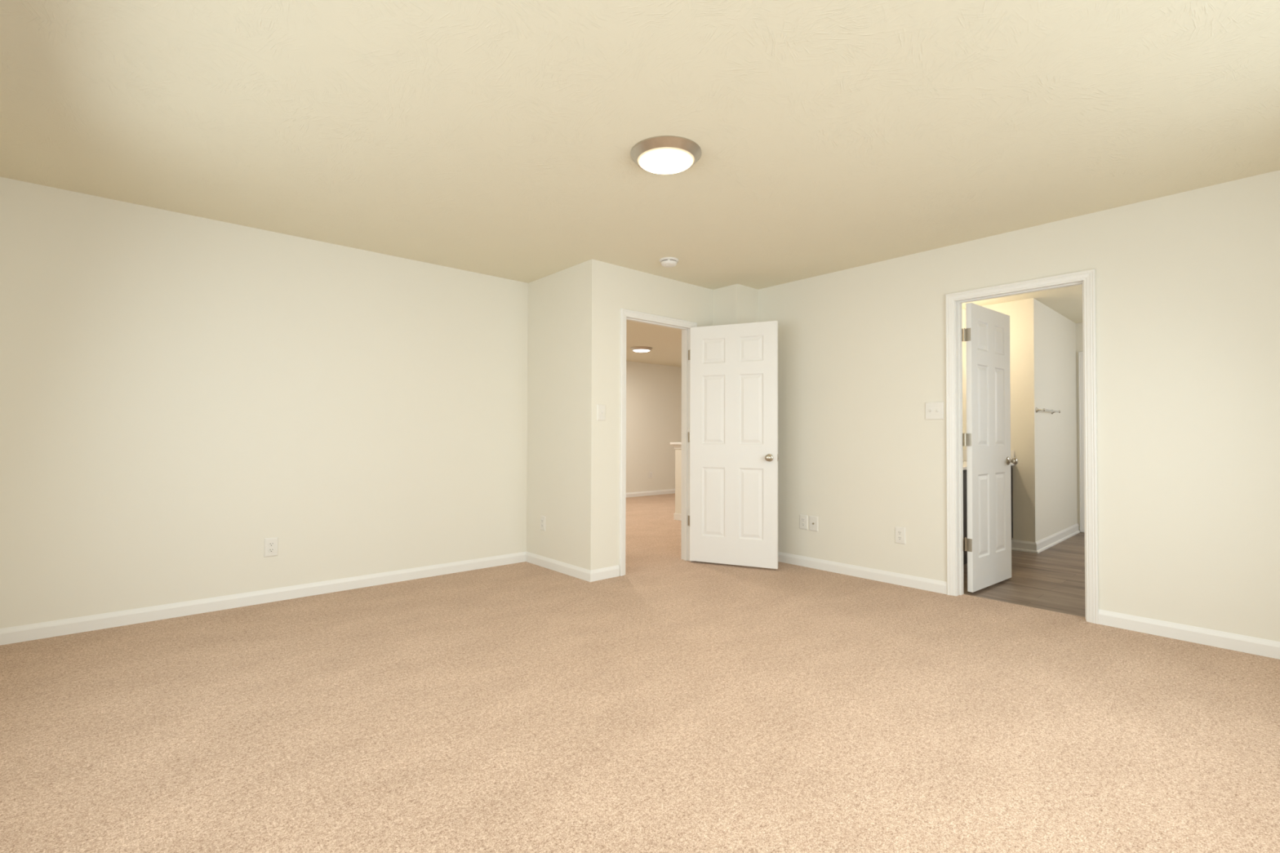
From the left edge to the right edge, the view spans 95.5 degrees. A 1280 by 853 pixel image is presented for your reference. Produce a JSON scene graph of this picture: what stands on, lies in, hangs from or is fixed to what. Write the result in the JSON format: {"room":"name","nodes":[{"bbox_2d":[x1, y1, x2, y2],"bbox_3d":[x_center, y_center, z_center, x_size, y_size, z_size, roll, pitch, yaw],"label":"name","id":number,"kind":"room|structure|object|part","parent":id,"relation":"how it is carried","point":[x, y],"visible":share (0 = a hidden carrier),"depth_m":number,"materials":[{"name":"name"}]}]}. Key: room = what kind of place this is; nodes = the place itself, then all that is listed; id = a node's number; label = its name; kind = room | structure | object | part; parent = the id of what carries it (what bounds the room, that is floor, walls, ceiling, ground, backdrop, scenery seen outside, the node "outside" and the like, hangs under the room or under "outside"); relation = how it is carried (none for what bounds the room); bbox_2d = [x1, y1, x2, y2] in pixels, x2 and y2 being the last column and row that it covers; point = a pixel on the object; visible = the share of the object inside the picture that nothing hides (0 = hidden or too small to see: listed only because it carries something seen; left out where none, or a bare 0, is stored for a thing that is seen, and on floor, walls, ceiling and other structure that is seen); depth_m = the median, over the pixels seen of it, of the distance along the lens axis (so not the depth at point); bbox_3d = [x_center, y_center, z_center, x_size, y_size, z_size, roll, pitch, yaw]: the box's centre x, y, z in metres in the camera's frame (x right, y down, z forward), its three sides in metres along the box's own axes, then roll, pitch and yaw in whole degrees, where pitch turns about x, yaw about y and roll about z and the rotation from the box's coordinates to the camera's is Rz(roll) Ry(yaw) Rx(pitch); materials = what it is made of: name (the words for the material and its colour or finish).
{"room":"empty bedroom","nodes":[
{"label":"empty bedroom","id":0,"kind":"room"},
{"bbox_2d":[0,177,528,628],"bbox_3d":[-2.248,-0.055,4.069,3.484,2.460,0.114,1,-1,-41],"label":"wall","id":1,"kind":"structure","parent":0,"point":[180,393],"depth_m":3.68,"materials":[{"name":"beige paint"}]},
{"bbox_2d":[0,551,526,645],"bbox_3d":[-2.209,1.113,4.002,3.256,0.084,0.013,1,-1,-41],"label":"baseboard","id":2,"kind":"structure","parent":1,"relation":"attached to","point":[10,635],"depth_m":3.67,"materials":[{"name":"white paint"}]},
{"bbox_2d":[263,537,278,557],"bbox_3d":[-2.422,0.793,3.822,0.078,0.122,0.009,1,-1,-41],"label":"wall outlet","id":3,"kind":"object","parent":1,"relation":"attached to","point":[271,544],"visible":1,"depth_m":3.82,"materials":[{"name":"white plastic"}]},
{"bbox_2d":[268,547,274,552],"bbox_3d":[-2.420,0.812,3.819,0.034,0.028,0.004,1,-1,-41],"label":"socket","id":4,"kind":"object","parent":3,"relation":"attached to","point":[270,549],"depth_m":3.82,"materials":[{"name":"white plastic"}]},
{"bbox_2d":[268,542,274,546],"bbox_3d":[-2.420,0.773,3.820,0.034,0.028,0.004,1,-1,-41],"label":"socket","id":5,"kind":"object","parent":3,"relation":"attached to","point":[270,544],"depth_m":3.82,"materials":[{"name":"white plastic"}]},
{"bbox_2d":[526,262,583,567],"bbox_3d":[-0.674,-0.037,4.833,0.114,2.460,0.825,1,-1,-41],"label":"wall","id":6,"kind":"structure","parent":0,"point":[555,300],"depth_m":4.77,"materials":[{"name":"beige paint"}]},
{"bbox_2d":[540,515,545,531],"bbox_3d":[-0.817,0.813,4.885,0.009,0.122,0.078,1,-1,-41],"label":"wall outlet","id":7,"kind":"object","parent":6,"relation":"attached to","point":[542,517],"visible":1,"depth_m":4.88,"materials":[{"name":"white plastic"}]},
{"bbox_2d":[525,551,590,582],"bbox_3d":[-0.683,1.130,4.724,0.013,0.084,0.952,1,-1,-41],"label":"baseboard","id":8,"kind":"structure","parent":6,"relation":"attached to","point":[575,571],"depth_m":4.68,"materials":[{"name":"white paint"}]},
{"bbox_2d":[0,493,1279,852],"bbox_3d":[0.683,1.204,5.457,9.720,0.030,8.800,1,-1,-41],"label":"floor","id":9,"kind":"structure","parent":0,"point":[671,704],"depth_m":2.23,"materials":[{"name":"beige carpet"}]},
{"bbox_2d":[962,449,1014,564],"bbox_3d":[2.895,0.716,5.375,1.604,0.973,0.553,1,-1,-41],"label":"vanity cabinet","id":10,"kind":"object","parent":9,"relation":"on","point":[964,451],"visible":0.13,"depth_m":4.90,"materials":[{"name":"brown wood"}]},
{"bbox_3d":[2.639,0.727,4.810,0.370,0.685,0.018,1,-1,-41],"label":"cabinet door","id":11,"kind":"part","parent":10,"relation":"part of","materials":[{"name":"brown wood"}]},
{"bbox_2d":[963,461,1014,470],"bbox_3d":[2.896,0.360,5.381,1.604,0.025,0.553,1,-1,-41],"label":"countertop","id":12,"kind":"structure","parent":10,"relation":"on","point":[964,462],"depth_m":5.24,"materials":[{"name":"white stone"}]},
{"bbox_3d":[3.498,0.742,5.569,0.370,0.685,0.018,1,-1,-41],"label":"cabinet door","id":13,"kind":"part","parent":10,"relation":"part of","materials":[{"name":"brown wood"}]},
{"bbox_2d":[0,0,1279,367],"bbox_3d":[0.721,-1.281,5.525,9.840,0.060,9.000,1,-1,-41],"label":"ceiling","id":14,"kind":"structure","parent":0,"point":[496,138],"depth_m":2.45,"materials":[{"name":"paint"}]},
{"bbox_2d":[630,346,652,352],"bbox_3d":[0.022,-1.169,8.882,0.338,0.057,0.338,1,-1,-41],"label":"ceiling light","id":15,"kind":"object","parent":14,"relation":"attached to","point":[638,348],"visible":1,"depth_m":8.78,"materials":[{"name":"white glass"}]},
{"bbox_2d":[632,349,649,352],"bbox_3d":[0.022,-1.167,8.882,0.270,0.053,0.270,1,-1,-41],"label":"diffuser","id":16,"kind":"object","parent":15,"relation":"attached to","point":[635,350],"depth_m":8.82,"materials":[{"name":"white glass"}]},
{"bbox_2d":[630,135,701,174],"bbox_3d":[0.123,-1.270,2.768,0.338,0.057,0.338,1,-1,-41],"label":"ceiling light","id":17,"kind":"object","parent":14,"relation":"attached to","point":[661,154],"visible":1,"depth_m":2.69,"materials":[{"name":"white glass"}]},
{"bbox_2d":[637,146,694,174],"bbox_3d":[0.123,-1.268,2.768,0.270,0.053,0.270,1,-1,-41],"label":"diffuser","id":18,"kind":"object","parent":17,"relation":"attached to","point":[655,160],"depth_m":2.72,"materials":[{"name":"white glass"}]},
{"bbox_2d":[659,257,678,266],"bbox_3d":[0.221,-1.246,4.436,0.144,0.049,0.144,1,-1,-41],"label":"smoke detector","id":19,"kind":"object","parent":14,"relation":"attached to","point":[665,261],"visible":1,"depth_m":4.39,"materials":[{"name":"white plastic"}]},
{"bbox_2d":[582,258,712,570],"bbox_3d":[0.111,-0.033,4.899,1.379,2.460,0.114,1,-1,-41],"label":"wall","id":20,"kind":"structure","parent":0,"point":[608,288],"depth_m":4.50,"materials":[{"name":"beige paint"}]},
{"bbox_2d":[596,404,605,420],"bbox_3d":[-0.291,-0.106,4.457,0.080,0.122,0.019,1,-1,-41],"label":"light switch","id":21,"kind":"object","parent":20,"relation":"attached to","point":[601,409],"visible":1,"depth_m":4.46,"materials":[{"name":"white plastic"}]},
{"bbox_2d":[590,564,619,582],"bbox_3d":[-0.271,1.127,4.462,0.285,0.084,0.013,1,-1,-41],"label":"baseboard","id":22,"kind":"structure","parent":20,"relation":"attached to","point":[604,573],"depth_m":4.46,"materials":[{"name":"white paint"}]},
{"bbox_2d":[619,308,778,576],"bbox_3d":[0.436,0.137,4.926,1.348,2.124,0.590,0,-1,-8],"label":"door","id":23,"kind":"structure","parent":20,"relation":"in","point":[730,457],"depth_m":4.91,"materials":[{"name":"white paint"}]},
{"bbox_3d":[0.173,0.125,4.863,0.868,2.104,0.020,1,-1,-41],"label":"casing","id":24,"kind":"part","parent":23,"relation":"part of","materials":[{"name":"white paint"}]},
{"bbox_3d":[1.051,0.256,4.754,0.064,0.064,0.066,0,-1,25],"label":"knob","id":25,"kind":"part","parent":23,"relation":"part of","materials":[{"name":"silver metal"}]},
{"bbox_2d":[626,360,681,493],"bbox_3d":[-0.902,0.046,9.886,6.464,2.460,0.114,1,-1,-41],"label":"wall","id":26,"kind":"structure","parent":0,"point":[653,391],"depth_m":10.80,"materials":[{"name":"beige paint"}]},
{"bbox_2d":[626,488,675,497],"bbox_3d":[-0.866,1.213,9.818,6.230,0.084,0.013,1,-1,-41],"label":"baseboard","id":27,"kind":"structure","parent":26,"relation":"attached to","point":[669,491],"depth_m":10.74,"materials":[{"name":"white paint"}]},
{"bbox_2d":[648,471,652,478],"bbox_3d":[0.200,0.896,10.766,0.078,0.122,0.009,1,-1,-41],"label":"wall outlet","id":28,"kind":"object","parent":26,"relation":"attached to","point":[650,473],"visible":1,"depth_m":10.76,"materials":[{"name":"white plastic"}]},
{"bbox_2d":[670,442,681,520],"bbox_3d":[0.848,0.722,7.301,0.215,1.034,1.136,1,-1,-41],"label":"wall","id":29,"kind":"structure","parent":0,"point":[677,446],"depth_m":7.61,"materials":[{"name":"beige paint"}]},
{"bbox_3d":[0.849,0.247,7.309,0.215,0.084,1.136,1,-1,-41],"label":"cap trim","id":30,"kind":"part","parent":29,"relation":"part of","materials":[{"name":"white paint"}]},
{"bbox_3d":[0.859,1.182,7.279,0.141,0.094,1.098,1,-1,-41],"label":"baseboard","id":31,"kind":"part","parent":29,"relation":"part of","materials":[{"name":"white paint"}]},
{"bbox_2d":[712,284,758,325],"bbox_3d":[0.876,-0.022,5.386,0.413,2.460,0.397,1,-1,-41],"label":"wall","id":32,"kind":"structure","parent":0,"point":[736,304],"depth_m":5.22,"materials":[{"name":"beige paint"}]},
{"bbox_2d":[758,169,1279,641],"bbox_3d":[2.418,-0.042,3.867,0.114,2.460,3.922,1,-1,-41],"label":"wall","id":33,"kind":"structure","parent":0,"point":[1188,282],"depth_m":3.37,"materials":[{"name":"beige paint"}]},
{"bbox_2d":[800,514,808,529],"bbox_3d":[1.384,0.810,4.927,0.009,0.122,0.078,1,-1,-41],"label":"wall outlet","id":34,"kind":"object","parent":33,"relation":"attached to","point":[803,518],"visible":1,"depth_m":4.92,"materials":[{"name":"white plastic"}]},
{"bbox_2d":[808,515,817,531],"bbox_3d":[1.446,0.810,4.853,0.016,0.124,0.082,1,-1,-41],"label":"plate","id":35,"kind":"object","parent":33,"relation":"attached to","point":[813,520],"visible":1,"depth_m":4.85,"materials":[{"name":"white plastic"}]},
{"bbox_2d":[777,551,946,594],"bbox_3d":[1.607,1.137,4.666,0.013,0.084,1.627,1,-1,-41],"label":"baseboard","id":36,"kind":"structure","parent":33,"relation":"attached to","point":[920,583],"depth_m":4.49,"materials":[{"name":"white paint"}]},
{"bbox_2d":[894,526,905,544],"bbox_3d":[1.927,0.808,4.312,0.009,0.122,0.078,1,-1,-41],"label":"wall outlet","id":37,"kind":"object","parent":33,"relation":"attached to","point":[900,532],"visible":1,"depth_m":4.31,"materials":[{"name":"white plastic"}]},
{"bbox_2d":[924,401,943,419],"bbox_3d":[2.090,-0.112,4.139,0.019,0.126,0.128,1,-1,-41],"label":"light switch","id":38,"kind":"object","parent":33,"relation":"attached to","point":[933,411],"visible":1,"depth_m":4.14,"materials":[{"name":"white plastic"}]},
{"bbox_2d":[945,268,1098,624],"bbox_3d":[2.740,0.132,4.035,0.863,2.119,0.841,1,-1,-41],"label":"door","id":39,"kind":"structure","parent":33,"relation":"in","point":[986,334],"depth_m":4.09,"materials":[{"name":"white paint"}]},
{"bbox_3d":[2.855,0.264,4.458,0.064,0.064,0.066,1,-1,-39],"label":"knob","id":40,"kind":"part","parent":39,"relation":"part of","materials":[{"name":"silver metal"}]},
{"bbox_2d":[1097,608,1279,659],"bbox_3d":[3.144,1.113,2.925,0.013,0.084,1.343,1,-1,-41],"label":"baseboard","id":41,"kind":"structure","parent":33,"relation":"attached to","point":[1242,643],"depth_m":3.12,"materials":[{"name":"white paint"}]},
{"bbox_2d":[961,297,1077,542],"bbox_3d":[4.235,0.013,6.539,1.924,2.470,0.834,1,-1,-41],"label":"wall","id":42,"kind":"structure","parent":0,"point":[1042,340],"depth_m":5.80,"materials":[{"name":"beige paint"}]},
{"bbox_2d":[1011,539,1037,553],"bbox_3d":[3.547,1.161,5.822,0.026,0.102,0.747,1,-1,-41],"label":"baseboard","id":43,"kind":"structure","parent":42,"relation":"attached to","point":[1017,545],"depth_m":5.63,"materials":[{"name":"white paint"}]},
{"bbox_2d":[1035,407,1060,414],"bbox_3d":[4.083,-0.156,5.813,0.654,0.054,0.078,1,-1,-43],"label":"towel bar","id":44,"kind":"object","parent":42,"relation":"attached to","point":[1037,410],"visible":1,"depth_m":5.68,"materials":[{"name":"silver metal"}]},
{"bbox_3d":[3.862,-0.160,5.609,0.054,0.054,0.077,1,-1,-41],"label":"mounting post","id":45,"kind":"part","parent":44,"relation":"part of","materials":[{"name":"silver metal"}]},
{"bbox_2d":[1035,523,1079,553],"bbox_3d":[4.449,1.170,6.167,1.837,0.102,0.026,1,-1,-43],"label":"baseboard","id":46,"kind":"structure","parent":42,"relation":"attached to","point":[1042,544],"depth_m":6.08,"materials":[{"name":"white paint"}]},
{"bbox_2d":[1075,322,1084,533],"bbox_3d":[5.980,0.009,5.930,0.114,2.470,2.472,1,-1,-41],"label":"wall","id":47,"kind":"structure","parent":0,"point":[1078,326],"depth_m":6.81,"materials":[{"name":"beige paint"}]},
{"bbox_2d":[1078,351,1084,532],"bbox_3d":[5.425,0.172,6.494,0.072,2.100,0.839,1,-1,-41],"label":"door","id":48,"kind":"structure","parent":47,"relation":"in","point":[1080,353],"depth_m":6.77,"materials":[{"name":"white paint"}]}
]}

